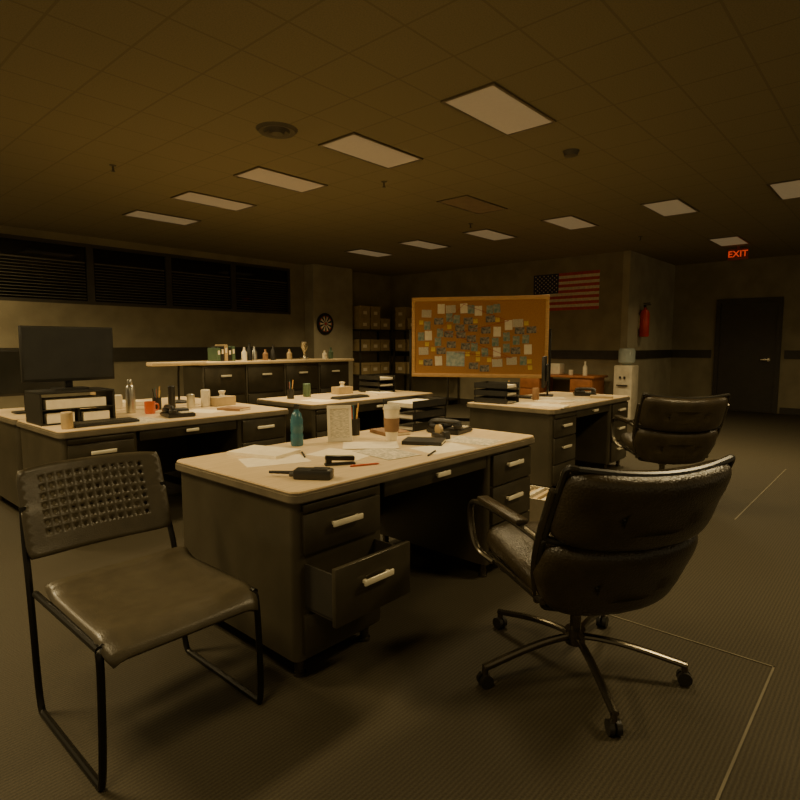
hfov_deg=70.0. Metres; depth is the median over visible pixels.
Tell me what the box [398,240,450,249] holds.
recessed light
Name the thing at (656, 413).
cushion
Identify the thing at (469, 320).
photo
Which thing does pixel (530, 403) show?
paper sheet
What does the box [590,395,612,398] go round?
notebook
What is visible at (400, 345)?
cardboard box
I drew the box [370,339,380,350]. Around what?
cardboard box
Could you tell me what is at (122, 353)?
trim
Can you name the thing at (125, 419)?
keyboard
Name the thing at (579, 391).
telephone
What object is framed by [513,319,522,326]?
sheet
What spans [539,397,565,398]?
paper sheet
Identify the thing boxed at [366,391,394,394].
paper sheet
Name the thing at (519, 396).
notebook
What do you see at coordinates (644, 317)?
fire extinguisher
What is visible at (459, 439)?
paper sheet
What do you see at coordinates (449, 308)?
sheet
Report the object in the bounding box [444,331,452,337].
photo
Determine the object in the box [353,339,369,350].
cardboard box
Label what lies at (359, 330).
storage shelf
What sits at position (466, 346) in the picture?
photo
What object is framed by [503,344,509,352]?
photo
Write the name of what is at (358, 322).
cardboard box
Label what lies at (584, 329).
wall
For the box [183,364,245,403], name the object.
file cabinet
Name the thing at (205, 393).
can
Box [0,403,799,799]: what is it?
floor
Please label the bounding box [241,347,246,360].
bottle
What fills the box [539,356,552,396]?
monitor
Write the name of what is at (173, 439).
office desk
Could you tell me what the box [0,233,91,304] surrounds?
window
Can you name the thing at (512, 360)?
sheet
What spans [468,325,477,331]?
photo
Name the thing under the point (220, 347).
binder
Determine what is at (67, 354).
monitor
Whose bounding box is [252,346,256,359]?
bottle
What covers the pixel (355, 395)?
keyboard
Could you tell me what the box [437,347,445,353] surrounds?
photo
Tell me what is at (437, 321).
photo
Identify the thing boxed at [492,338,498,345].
photo
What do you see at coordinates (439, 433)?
tape dispenser
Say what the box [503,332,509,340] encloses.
photo
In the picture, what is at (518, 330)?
photo
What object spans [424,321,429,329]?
photo
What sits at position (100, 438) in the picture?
shelf
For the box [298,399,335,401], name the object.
paper sheet
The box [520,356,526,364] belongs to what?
photo
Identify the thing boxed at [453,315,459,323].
photo
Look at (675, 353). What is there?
trim
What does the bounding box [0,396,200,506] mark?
office desk
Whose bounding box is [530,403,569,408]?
paper sheet
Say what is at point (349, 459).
stapler
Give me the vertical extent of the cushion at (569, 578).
0.308 m
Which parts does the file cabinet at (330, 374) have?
drawer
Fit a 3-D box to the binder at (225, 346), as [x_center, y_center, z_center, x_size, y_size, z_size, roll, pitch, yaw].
[-2.188,-0.579,7.000,0.222,0.200,0.045,5,7,42]
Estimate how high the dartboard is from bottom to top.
0.450 m
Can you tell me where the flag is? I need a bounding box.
[533,270,599,310]
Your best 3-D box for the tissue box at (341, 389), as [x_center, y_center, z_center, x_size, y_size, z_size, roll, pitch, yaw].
[-0.643,-0.137,6.354,0.120,0.135,0.220,5,7,42]
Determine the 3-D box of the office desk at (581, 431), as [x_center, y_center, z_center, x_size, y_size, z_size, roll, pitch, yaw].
[1.547,0.368,5.772,0.924,0.760,1.780,5,7,42]
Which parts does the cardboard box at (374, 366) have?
lid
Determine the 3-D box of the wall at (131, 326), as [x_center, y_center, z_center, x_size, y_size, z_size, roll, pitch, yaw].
[-4.702,-1.046,9.030,0.120,2.950,13.300,5,7,42]
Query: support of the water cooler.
on the floor
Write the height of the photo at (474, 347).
0.113 m
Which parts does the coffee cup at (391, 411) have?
lid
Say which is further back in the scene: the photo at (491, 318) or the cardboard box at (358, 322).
the cardboard box at (358, 322)
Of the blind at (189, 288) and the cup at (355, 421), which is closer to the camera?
the cup at (355, 421)
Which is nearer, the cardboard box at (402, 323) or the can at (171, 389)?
the can at (171, 389)
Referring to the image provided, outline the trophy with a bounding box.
[299,342,309,358]
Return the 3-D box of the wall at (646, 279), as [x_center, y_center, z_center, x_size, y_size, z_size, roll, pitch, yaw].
[4.843,-1.247,11.124,0.120,2.950,2.550,5,7,42]
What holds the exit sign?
hanging from the ceiling
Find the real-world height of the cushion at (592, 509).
0.296 m
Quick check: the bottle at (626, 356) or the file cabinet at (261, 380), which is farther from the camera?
the bottle at (626, 356)
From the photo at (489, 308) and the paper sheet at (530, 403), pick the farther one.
the photo at (489, 308)
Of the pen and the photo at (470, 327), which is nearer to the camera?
the pen
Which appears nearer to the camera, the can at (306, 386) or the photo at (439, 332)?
the can at (306, 386)
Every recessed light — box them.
[122,209,200,225]
[170,191,256,211]
[233,166,327,192]
[318,132,422,168]
[344,249,394,256]
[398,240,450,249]
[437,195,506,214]
[440,82,555,135]
[462,229,517,240]
[541,215,598,229]
[640,198,698,216]
[707,236,749,246]
[767,179,799,199]
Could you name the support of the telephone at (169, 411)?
on the office desk at (173, 439)
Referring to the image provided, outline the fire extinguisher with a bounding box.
[638,303,650,336]
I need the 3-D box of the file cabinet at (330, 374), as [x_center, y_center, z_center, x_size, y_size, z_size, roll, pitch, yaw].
[-1.072,-0.017,8.150,0.494,1.070,0.560,5,7,42]
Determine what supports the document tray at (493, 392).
on the office desk at (581, 431)
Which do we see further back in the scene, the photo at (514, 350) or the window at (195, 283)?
the window at (195, 283)
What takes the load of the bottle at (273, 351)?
on the countertop
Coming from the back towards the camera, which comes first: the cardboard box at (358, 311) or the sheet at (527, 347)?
the cardboard box at (358, 311)
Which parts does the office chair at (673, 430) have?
armrest, seat, seat rail, frame, frame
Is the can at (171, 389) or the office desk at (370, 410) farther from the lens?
the office desk at (370, 410)
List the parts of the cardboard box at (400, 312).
lid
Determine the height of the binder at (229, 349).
0.160 m
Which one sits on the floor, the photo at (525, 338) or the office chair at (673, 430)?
the office chair at (673, 430)
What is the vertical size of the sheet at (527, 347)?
0.125 m
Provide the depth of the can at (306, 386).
5.95 m
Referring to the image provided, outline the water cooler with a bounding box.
[613,348,638,419]
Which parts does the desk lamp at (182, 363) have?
lamp shade, stem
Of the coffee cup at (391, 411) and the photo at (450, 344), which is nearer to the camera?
the coffee cup at (391, 411)
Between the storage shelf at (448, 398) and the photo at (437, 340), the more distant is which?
the storage shelf at (448, 398)
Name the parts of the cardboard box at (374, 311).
lid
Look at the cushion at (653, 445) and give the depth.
4.53 m
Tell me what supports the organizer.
on the office desk at (173, 439)
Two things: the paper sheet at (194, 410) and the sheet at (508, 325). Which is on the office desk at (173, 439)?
the paper sheet at (194, 410)
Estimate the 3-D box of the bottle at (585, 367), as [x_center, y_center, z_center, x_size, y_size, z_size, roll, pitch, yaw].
[3.284,-0.559,10.130,0.080,0.250,0.080,5,7,42]
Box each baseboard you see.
[446,398,473,403]
[779,407,799,414]
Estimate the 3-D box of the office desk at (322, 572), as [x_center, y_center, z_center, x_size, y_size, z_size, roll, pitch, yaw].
[-0.057,0.632,3.034,1.114,0.760,1.820,5,7,42]
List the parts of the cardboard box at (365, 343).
lid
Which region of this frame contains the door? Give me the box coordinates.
[717,301,777,412]
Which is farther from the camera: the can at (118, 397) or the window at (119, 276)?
the window at (119, 276)
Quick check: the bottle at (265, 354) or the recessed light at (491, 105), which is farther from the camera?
the bottle at (265, 354)
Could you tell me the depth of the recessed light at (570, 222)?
7.69 m
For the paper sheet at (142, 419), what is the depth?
4.15 m
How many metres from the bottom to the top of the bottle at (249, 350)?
0.220 m
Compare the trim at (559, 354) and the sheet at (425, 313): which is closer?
the sheet at (425, 313)
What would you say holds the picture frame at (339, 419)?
on the office desk at (322, 572)
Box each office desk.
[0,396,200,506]
[16,403,288,531]
[175,428,534,677]
[257,390,432,442]
[467,391,629,487]
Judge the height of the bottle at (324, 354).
0.120 m
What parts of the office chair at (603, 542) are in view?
armrest, seat rail, seat, frame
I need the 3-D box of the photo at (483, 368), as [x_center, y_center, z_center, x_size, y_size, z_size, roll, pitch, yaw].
[1.091,-0.410,7.383,0.120,0.085,0.007,1,6,15]
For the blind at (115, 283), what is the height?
0.560 m
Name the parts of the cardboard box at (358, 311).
lid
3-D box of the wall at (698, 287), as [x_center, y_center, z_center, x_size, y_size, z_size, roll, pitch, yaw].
[9.000,-1.062,9.198,8.900,2.950,0.100,5,7,42]
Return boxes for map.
[446,351,464,365]
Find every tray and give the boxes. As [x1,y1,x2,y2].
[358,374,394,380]
[358,374,394,391]
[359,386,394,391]
[383,396,445,431]
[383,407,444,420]
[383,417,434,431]
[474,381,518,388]
[474,381,518,404]
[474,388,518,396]
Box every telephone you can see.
[160,404,195,417]
[426,418,471,434]
[573,387,595,395]
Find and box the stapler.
[324,455,355,465]
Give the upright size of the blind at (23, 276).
0.560 m
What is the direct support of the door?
in the wall at (698, 287)
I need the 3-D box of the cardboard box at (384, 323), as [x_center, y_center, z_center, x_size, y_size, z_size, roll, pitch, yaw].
[-0.469,-1.757,13.259,0.376,0.255,0.316,5,8,43]
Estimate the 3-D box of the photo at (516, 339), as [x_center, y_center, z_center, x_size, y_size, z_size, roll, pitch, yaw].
[1.474,-0.757,7.247,0.085,0.110,0.007,0,5,15]
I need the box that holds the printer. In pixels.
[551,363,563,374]
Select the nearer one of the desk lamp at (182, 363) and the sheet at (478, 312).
the desk lamp at (182, 363)
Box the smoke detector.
[563,148,579,157]
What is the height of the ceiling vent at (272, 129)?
0.035 m
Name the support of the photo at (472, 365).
attached to the board
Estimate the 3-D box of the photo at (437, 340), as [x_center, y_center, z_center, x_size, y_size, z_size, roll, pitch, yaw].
[0.498,-0.764,7.507,0.085,0.110,0.007,2,6,15]
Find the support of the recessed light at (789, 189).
in the ceiling
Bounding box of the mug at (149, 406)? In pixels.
[144,401,158,413]
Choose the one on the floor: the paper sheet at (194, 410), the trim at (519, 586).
the trim at (519, 586)
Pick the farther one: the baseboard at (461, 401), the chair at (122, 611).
the baseboard at (461, 401)
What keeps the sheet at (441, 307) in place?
attached to the board
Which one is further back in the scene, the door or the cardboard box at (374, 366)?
the cardboard box at (374, 366)
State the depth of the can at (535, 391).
5.63 m
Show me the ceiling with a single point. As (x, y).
(696, 102)
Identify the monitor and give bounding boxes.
[0,350,64,413]
[18,325,114,390]
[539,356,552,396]
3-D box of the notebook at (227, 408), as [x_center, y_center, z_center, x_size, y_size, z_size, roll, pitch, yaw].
[-1.389,0.072,4.779,0.220,0.020,0.162,2,6,19]
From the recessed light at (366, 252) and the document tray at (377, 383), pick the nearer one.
the document tray at (377, 383)
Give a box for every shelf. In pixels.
[67,433,133,444]
[301,485,379,512]
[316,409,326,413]
[353,329,390,386]
[393,329,458,404]
[554,411,575,418]
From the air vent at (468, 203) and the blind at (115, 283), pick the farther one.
the blind at (115, 283)
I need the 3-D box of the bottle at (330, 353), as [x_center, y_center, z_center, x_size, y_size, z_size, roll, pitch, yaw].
[-0.989,-0.671,8.161,0.070,0.160,0.070,5,7,42]
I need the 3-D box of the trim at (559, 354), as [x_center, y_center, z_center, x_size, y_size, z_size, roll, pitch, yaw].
[1.898,-0.981,12.060,5.720,0.160,0.020,5,7,42]
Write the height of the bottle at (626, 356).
0.300 m
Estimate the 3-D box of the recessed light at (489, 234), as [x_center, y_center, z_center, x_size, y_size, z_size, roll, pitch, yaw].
[1.361,-2.478,8.580,0.425,0.012,0.850,5,7,42]
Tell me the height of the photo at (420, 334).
0.110 m
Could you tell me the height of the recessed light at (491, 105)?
0.012 m
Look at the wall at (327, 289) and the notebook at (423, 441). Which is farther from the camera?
the wall at (327, 289)
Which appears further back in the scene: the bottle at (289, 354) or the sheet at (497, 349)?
the bottle at (289, 354)
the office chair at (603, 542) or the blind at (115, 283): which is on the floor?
the office chair at (603, 542)
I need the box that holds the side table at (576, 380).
[520,374,607,394]
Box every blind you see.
[0,254,85,298]
[94,263,165,303]
[172,271,230,306]
[236,277,286,309]
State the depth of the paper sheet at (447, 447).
2.99 m
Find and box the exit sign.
[728,246,748,260]
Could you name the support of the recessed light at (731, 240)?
in the ceiling
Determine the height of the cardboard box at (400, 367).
0.255 m
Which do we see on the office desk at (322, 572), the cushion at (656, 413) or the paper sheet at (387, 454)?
the paper sheet at (387, 454)
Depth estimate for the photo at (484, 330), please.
7.33 m
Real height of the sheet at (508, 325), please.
0.125 m
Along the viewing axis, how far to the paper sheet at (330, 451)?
2.85 m
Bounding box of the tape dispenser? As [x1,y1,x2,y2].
[431,424,449,438]
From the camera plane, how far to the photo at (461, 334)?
7.42 m
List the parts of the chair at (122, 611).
leg frame, backrest, seat, leg frame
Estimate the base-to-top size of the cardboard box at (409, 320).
0.255 m
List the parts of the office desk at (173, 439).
drawer, drawer, handle, drawer, modesty panel, drawer, handle, drawer, drawer, handle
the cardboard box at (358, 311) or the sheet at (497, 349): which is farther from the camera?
the cardboard box at (358, 311)
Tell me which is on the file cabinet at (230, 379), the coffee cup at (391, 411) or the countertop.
the countertop
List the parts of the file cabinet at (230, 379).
drawer, drawer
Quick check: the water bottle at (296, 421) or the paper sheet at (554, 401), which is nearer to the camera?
the water bottle at (296, 421)
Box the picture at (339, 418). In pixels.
[330,409,349,437]
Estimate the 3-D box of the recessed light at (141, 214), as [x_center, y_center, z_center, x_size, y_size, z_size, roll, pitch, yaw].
[-3.089,-2.367,7.430,0.425,0.012,0.850,5,7,42]
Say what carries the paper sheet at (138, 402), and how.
on the office desk at (11, 461)
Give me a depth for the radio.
2.29 m
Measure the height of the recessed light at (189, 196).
0.012 m
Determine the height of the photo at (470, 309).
0.110 m
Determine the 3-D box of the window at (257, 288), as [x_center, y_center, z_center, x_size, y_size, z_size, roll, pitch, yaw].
[-2.697,-2.160,11.165,0.080,0.920,1.300,5,7,42]
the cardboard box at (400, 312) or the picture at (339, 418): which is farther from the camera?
the cardboard box at (400, 312)
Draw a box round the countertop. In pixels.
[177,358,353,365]
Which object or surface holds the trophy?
on the countertop
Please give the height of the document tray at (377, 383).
0.190 m
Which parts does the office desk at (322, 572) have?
leg, drawer, drawer, handle, drawer, leg, handle, leg, drawer, handle, leg, drawer, drawer, drawer, handle, handle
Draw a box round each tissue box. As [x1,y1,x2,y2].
[210,390,235,406]
[331,382,352,394]
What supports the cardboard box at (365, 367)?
on the storage shelf at (359, 330)
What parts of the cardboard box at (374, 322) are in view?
lid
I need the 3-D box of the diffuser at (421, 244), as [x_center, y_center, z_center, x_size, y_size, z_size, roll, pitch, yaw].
[0.409,-2.561,9.425,0.385,0.006,0.810,5,7,42]
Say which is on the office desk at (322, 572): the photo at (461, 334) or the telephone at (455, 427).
the telephone at (455, 427)
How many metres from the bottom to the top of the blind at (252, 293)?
0.560 m
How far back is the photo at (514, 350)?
7.26 m
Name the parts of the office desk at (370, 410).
drawer, drawer, drawer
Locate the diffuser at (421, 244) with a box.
[401,241,445,248]
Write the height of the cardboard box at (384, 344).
0.255 m
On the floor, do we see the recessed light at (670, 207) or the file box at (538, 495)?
the file box at (538, 495)
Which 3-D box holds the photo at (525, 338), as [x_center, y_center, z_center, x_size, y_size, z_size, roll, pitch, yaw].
[1.588,-0.770,7.215,0.085,0.110,0.007,3,6,15]
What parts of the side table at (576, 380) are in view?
drawer, drawer, drawer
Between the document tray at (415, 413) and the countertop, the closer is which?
the document tray at (415, 413)
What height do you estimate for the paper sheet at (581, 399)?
0.001 m
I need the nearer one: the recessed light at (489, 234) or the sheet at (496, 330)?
the sheet at (496, 330)
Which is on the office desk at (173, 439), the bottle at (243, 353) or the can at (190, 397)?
the can at (190, 397)
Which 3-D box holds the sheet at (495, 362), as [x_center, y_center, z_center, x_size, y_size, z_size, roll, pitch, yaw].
[1.248,-0.476,7.334,0.135,0.107,0.007,1,6,15]
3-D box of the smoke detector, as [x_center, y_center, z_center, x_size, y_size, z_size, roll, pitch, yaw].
[1.462,-2.105,4.883,0.140,0.045,0.140,5,7,42]
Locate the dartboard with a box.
[317,313,333,334]
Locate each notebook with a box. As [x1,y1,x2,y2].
[217,406,249,410]
[370,428,409,435]
[402,436,445,445]
[510,395,531,398]
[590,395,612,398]
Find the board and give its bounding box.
[409,295,551,420]
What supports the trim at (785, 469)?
on the floor
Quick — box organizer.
[24,387,115,425]
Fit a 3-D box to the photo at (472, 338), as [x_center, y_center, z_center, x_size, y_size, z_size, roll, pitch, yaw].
[0.922,-0.794,7.391,0.124,0.091,0.007,1,6,15]
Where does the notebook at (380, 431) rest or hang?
on the office desk at (322, 572)
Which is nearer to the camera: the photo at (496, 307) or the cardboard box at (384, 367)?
the photo at (496, 307)
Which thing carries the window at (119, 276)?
in the wall at (131, 326)
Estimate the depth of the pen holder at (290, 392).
5.74 m
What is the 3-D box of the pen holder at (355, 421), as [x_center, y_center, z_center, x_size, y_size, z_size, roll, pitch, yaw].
[-0.279,0.115,3.439,0.072,0.192,0.072,5,7,42]
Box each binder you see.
[208,348,220,360]
[211,346,223,360]
[215,345,227,360]
[228,346,234,360]
[228,348,231,360]
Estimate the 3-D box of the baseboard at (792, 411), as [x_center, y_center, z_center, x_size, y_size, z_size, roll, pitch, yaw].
[9.745,0.418,8.595,6.800,0.120,0.015,5,7,42]
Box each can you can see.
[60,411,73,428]
[115,394,122,408]
[168,386,175,406]
[187,394,194,407]
[201,389,210,406]
[303,383,310,396]
[532,387,538,399]
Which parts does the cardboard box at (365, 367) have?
lid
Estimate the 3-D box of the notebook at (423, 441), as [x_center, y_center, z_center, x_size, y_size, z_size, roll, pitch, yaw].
[0.134,0.228,3.159,0.220,0.020,0.162,1,6,13]
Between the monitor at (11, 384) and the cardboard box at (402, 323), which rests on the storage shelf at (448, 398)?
the cardboard box at (402, 323)
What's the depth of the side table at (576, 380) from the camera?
10.20 m
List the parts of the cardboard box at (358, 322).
lid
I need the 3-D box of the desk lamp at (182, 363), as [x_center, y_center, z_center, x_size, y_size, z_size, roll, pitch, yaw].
[-2.080,-0.165,5.337,0.180,0.385,0.540,5,7,42]
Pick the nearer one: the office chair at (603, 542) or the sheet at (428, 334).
the office chair at (603, 542)
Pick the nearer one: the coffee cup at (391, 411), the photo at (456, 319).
the coffee cup at (391, 411)
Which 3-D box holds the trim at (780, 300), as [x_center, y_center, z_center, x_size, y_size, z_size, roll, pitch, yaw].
[6.749,-0.872,11.134,1.120,2.200,0.050,5,7,42]
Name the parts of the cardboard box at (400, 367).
lid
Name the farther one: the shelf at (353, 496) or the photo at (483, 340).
the photo at (483, 340)
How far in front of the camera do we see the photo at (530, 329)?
7.19 m
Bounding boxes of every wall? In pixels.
[0,225,390,408]
[304,264,352,385]
[391,251,623,398]
[620,250,674,402]
[670,255,799,413]
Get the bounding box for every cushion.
[533,534,697,615]
[550,459,731,551]
[633,428,717,464]
[639,396,727,431]
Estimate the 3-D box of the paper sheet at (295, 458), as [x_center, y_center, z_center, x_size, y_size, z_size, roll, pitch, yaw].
[-0.589,0.283,2.683,0.297,0.001,0.210,-3,6,-27]
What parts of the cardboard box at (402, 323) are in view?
lid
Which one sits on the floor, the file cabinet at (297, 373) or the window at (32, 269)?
the file cabinet at (297, 373)
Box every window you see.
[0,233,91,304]
[89,244,169,308]
[168,254,234,311]
[233,262,290,313]
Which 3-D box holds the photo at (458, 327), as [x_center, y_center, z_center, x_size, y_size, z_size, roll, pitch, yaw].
[0.777,-0.938,7.415,0.120,0.085,0.007,2,6,15]
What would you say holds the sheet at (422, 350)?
attached to the board
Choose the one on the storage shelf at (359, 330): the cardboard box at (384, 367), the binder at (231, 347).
the cardboard box at (384, 367)
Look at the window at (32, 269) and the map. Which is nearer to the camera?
the map
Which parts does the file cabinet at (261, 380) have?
drawer, drawer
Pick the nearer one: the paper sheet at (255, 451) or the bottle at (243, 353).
the paper sheet at (255, 451)
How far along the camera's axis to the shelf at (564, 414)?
4.98 m
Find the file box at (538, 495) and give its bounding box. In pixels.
[528,485,548,521]
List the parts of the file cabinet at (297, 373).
drawer, drawer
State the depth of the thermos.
4.52 m
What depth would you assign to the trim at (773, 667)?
1.89 m
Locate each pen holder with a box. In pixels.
[152,387,161,409]
[287,381,293,398]
[351,403,359,435]
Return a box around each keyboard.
[73,417,139,427]
[331,394,369,399]
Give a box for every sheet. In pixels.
[123,400,144,406]
[136,417,165,422]
[189,409,222,412]
[227,445,300,459]
[238,454,311,467]
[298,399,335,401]
[306,448,368,460]
[342,441,398,448]
[353,448,421,459]
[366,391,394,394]
[409,443,476,454]
[419,347,428,354]
[422,310,431,317]
[425,331,431,339]
[435,356,441,365]
[438,304,444,313]
[445,436,503,445]
[446,305,455,312]
[460,303,467,313]
[475,306,481,315]
[492,359,501,366]
[493,327,500,336]
[493,347,500,356]
[505,320,511,329]
[506,357,516,364]
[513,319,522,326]
[514,402,548,404]
[524,344,531,353]
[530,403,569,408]
[535,399,573,403]
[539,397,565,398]
[567,398,595,401]
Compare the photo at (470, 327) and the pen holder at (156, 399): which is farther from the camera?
the photo at (470, 327)
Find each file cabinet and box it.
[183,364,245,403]
[245,363,283,404]
[283,362,317,395]
[318,361,348,393]
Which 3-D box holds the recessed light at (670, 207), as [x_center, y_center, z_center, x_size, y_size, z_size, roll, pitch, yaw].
[3.263,-2.315,6.890,0.425,0.012,0.850,5,7,42]
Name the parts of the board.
cork panel, frame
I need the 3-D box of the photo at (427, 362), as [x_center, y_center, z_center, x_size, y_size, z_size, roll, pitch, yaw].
[0.371,-0.499,7.566,0.120,0.085,0.007,1,6,15]
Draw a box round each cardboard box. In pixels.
[352,305,369,317]
[353,317,369,328]
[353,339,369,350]
[353,362,369,373]
[365,362,380,373]
[370,306,379,317]
[370,318,379,329]
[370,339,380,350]
[380,318,389,329]
[380,340,389,350]
[380,362,389,372]
[395,307,411,318]
[395,318,407,329]
[395,340,406,350]
[395,362,406,372]
[407,318,411,328]
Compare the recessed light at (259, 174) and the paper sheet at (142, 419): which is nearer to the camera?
the paper sheet at (142, 419)
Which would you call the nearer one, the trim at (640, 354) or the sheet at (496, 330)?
the sheet at (496, 330)
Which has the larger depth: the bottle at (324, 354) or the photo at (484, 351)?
the bottle at (324, 354)
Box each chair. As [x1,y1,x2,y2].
[16,451,263,791]
[467,454,734,735]
[611,393,730,469]
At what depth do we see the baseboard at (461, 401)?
12.62 m
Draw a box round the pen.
[350,462,378,466]
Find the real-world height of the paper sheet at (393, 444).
0.001 m
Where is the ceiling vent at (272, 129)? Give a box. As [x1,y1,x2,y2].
[256,121,297,138]
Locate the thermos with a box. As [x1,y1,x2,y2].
[125,379,135,412]
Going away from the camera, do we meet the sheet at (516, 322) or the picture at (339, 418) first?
the picture at (339, 418)
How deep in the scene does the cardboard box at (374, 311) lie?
12.85 m
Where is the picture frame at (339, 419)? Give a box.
[327,405,351,441]
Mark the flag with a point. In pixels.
(572, 290)
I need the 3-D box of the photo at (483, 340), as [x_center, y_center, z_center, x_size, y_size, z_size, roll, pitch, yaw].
[1.089,-0.766,7.349,0.120,0.085,0.007,0,5,15]
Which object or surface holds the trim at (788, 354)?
attached to the wall at (698, 287)
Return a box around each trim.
[0,347,302,360]
[391,349,617,359]
[519,586,774,666]
[635,350,671,358]
[672,350,710,357]
[712,296,783,413]
[715,666,774,799]
[734,469,785,519]
[784,350,799,358]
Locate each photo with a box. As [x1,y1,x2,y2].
[418,332,423,340]
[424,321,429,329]
[424,359,431,365]
[434,318,442,324]
[435,338,440,345]
[437,329,442,336]
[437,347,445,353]
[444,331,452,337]
[446,313,452,321]
[447,341,455,347]
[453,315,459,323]
[455,324,464,330]
[456,331,465,337]
[461,343,469,349]
[464,317,472,323]
[467,335,475,341]
[468,305,473,313]
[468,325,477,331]
[469,362,477,368]
[471,343,477,350]
[480,337,488,343]
[480,365,488,371]
[481,327,490,333]
[481,348,487,356]
[486,305,492,313]
[486,315,494,321]
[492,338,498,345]
[493,304,499,312]
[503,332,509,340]
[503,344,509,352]
[511,347,519,353]
[513,336,519,344]
[515,327,524,333]
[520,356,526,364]
[522,335,528,343]
[526,326,535,332]
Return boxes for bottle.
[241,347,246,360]
[246,343,251,360]
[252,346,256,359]
[263,349,267,359]
[270,345,275,359]
[287,349,291,359]
[290,404,302,446]
[322,350,326,358]
[328,347,332,358]
[583,361,587,375]
[618,348,635,364]
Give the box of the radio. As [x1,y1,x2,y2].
[269,467,333,479]
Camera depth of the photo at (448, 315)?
7.44 m
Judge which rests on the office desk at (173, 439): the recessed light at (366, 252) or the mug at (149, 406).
the mug at (149, 406)
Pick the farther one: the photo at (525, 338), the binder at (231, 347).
the photo at (525, 338)
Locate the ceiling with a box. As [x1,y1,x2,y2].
[0,0,799,275]
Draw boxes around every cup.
[152,397,161,409]
[287,389,293,398]
[352,418,359,435]
[383,404,400,440]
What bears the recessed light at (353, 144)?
in the ceiling
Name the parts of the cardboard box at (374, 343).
lid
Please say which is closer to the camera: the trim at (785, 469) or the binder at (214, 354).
the trim at (785, 469)
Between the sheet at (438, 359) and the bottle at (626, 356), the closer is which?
the sheet at (438, 359)
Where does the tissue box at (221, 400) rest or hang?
on the office desk at (173, 439)
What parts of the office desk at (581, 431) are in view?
drawer, drawer, drawer, drawer, drawer, drawer, drawer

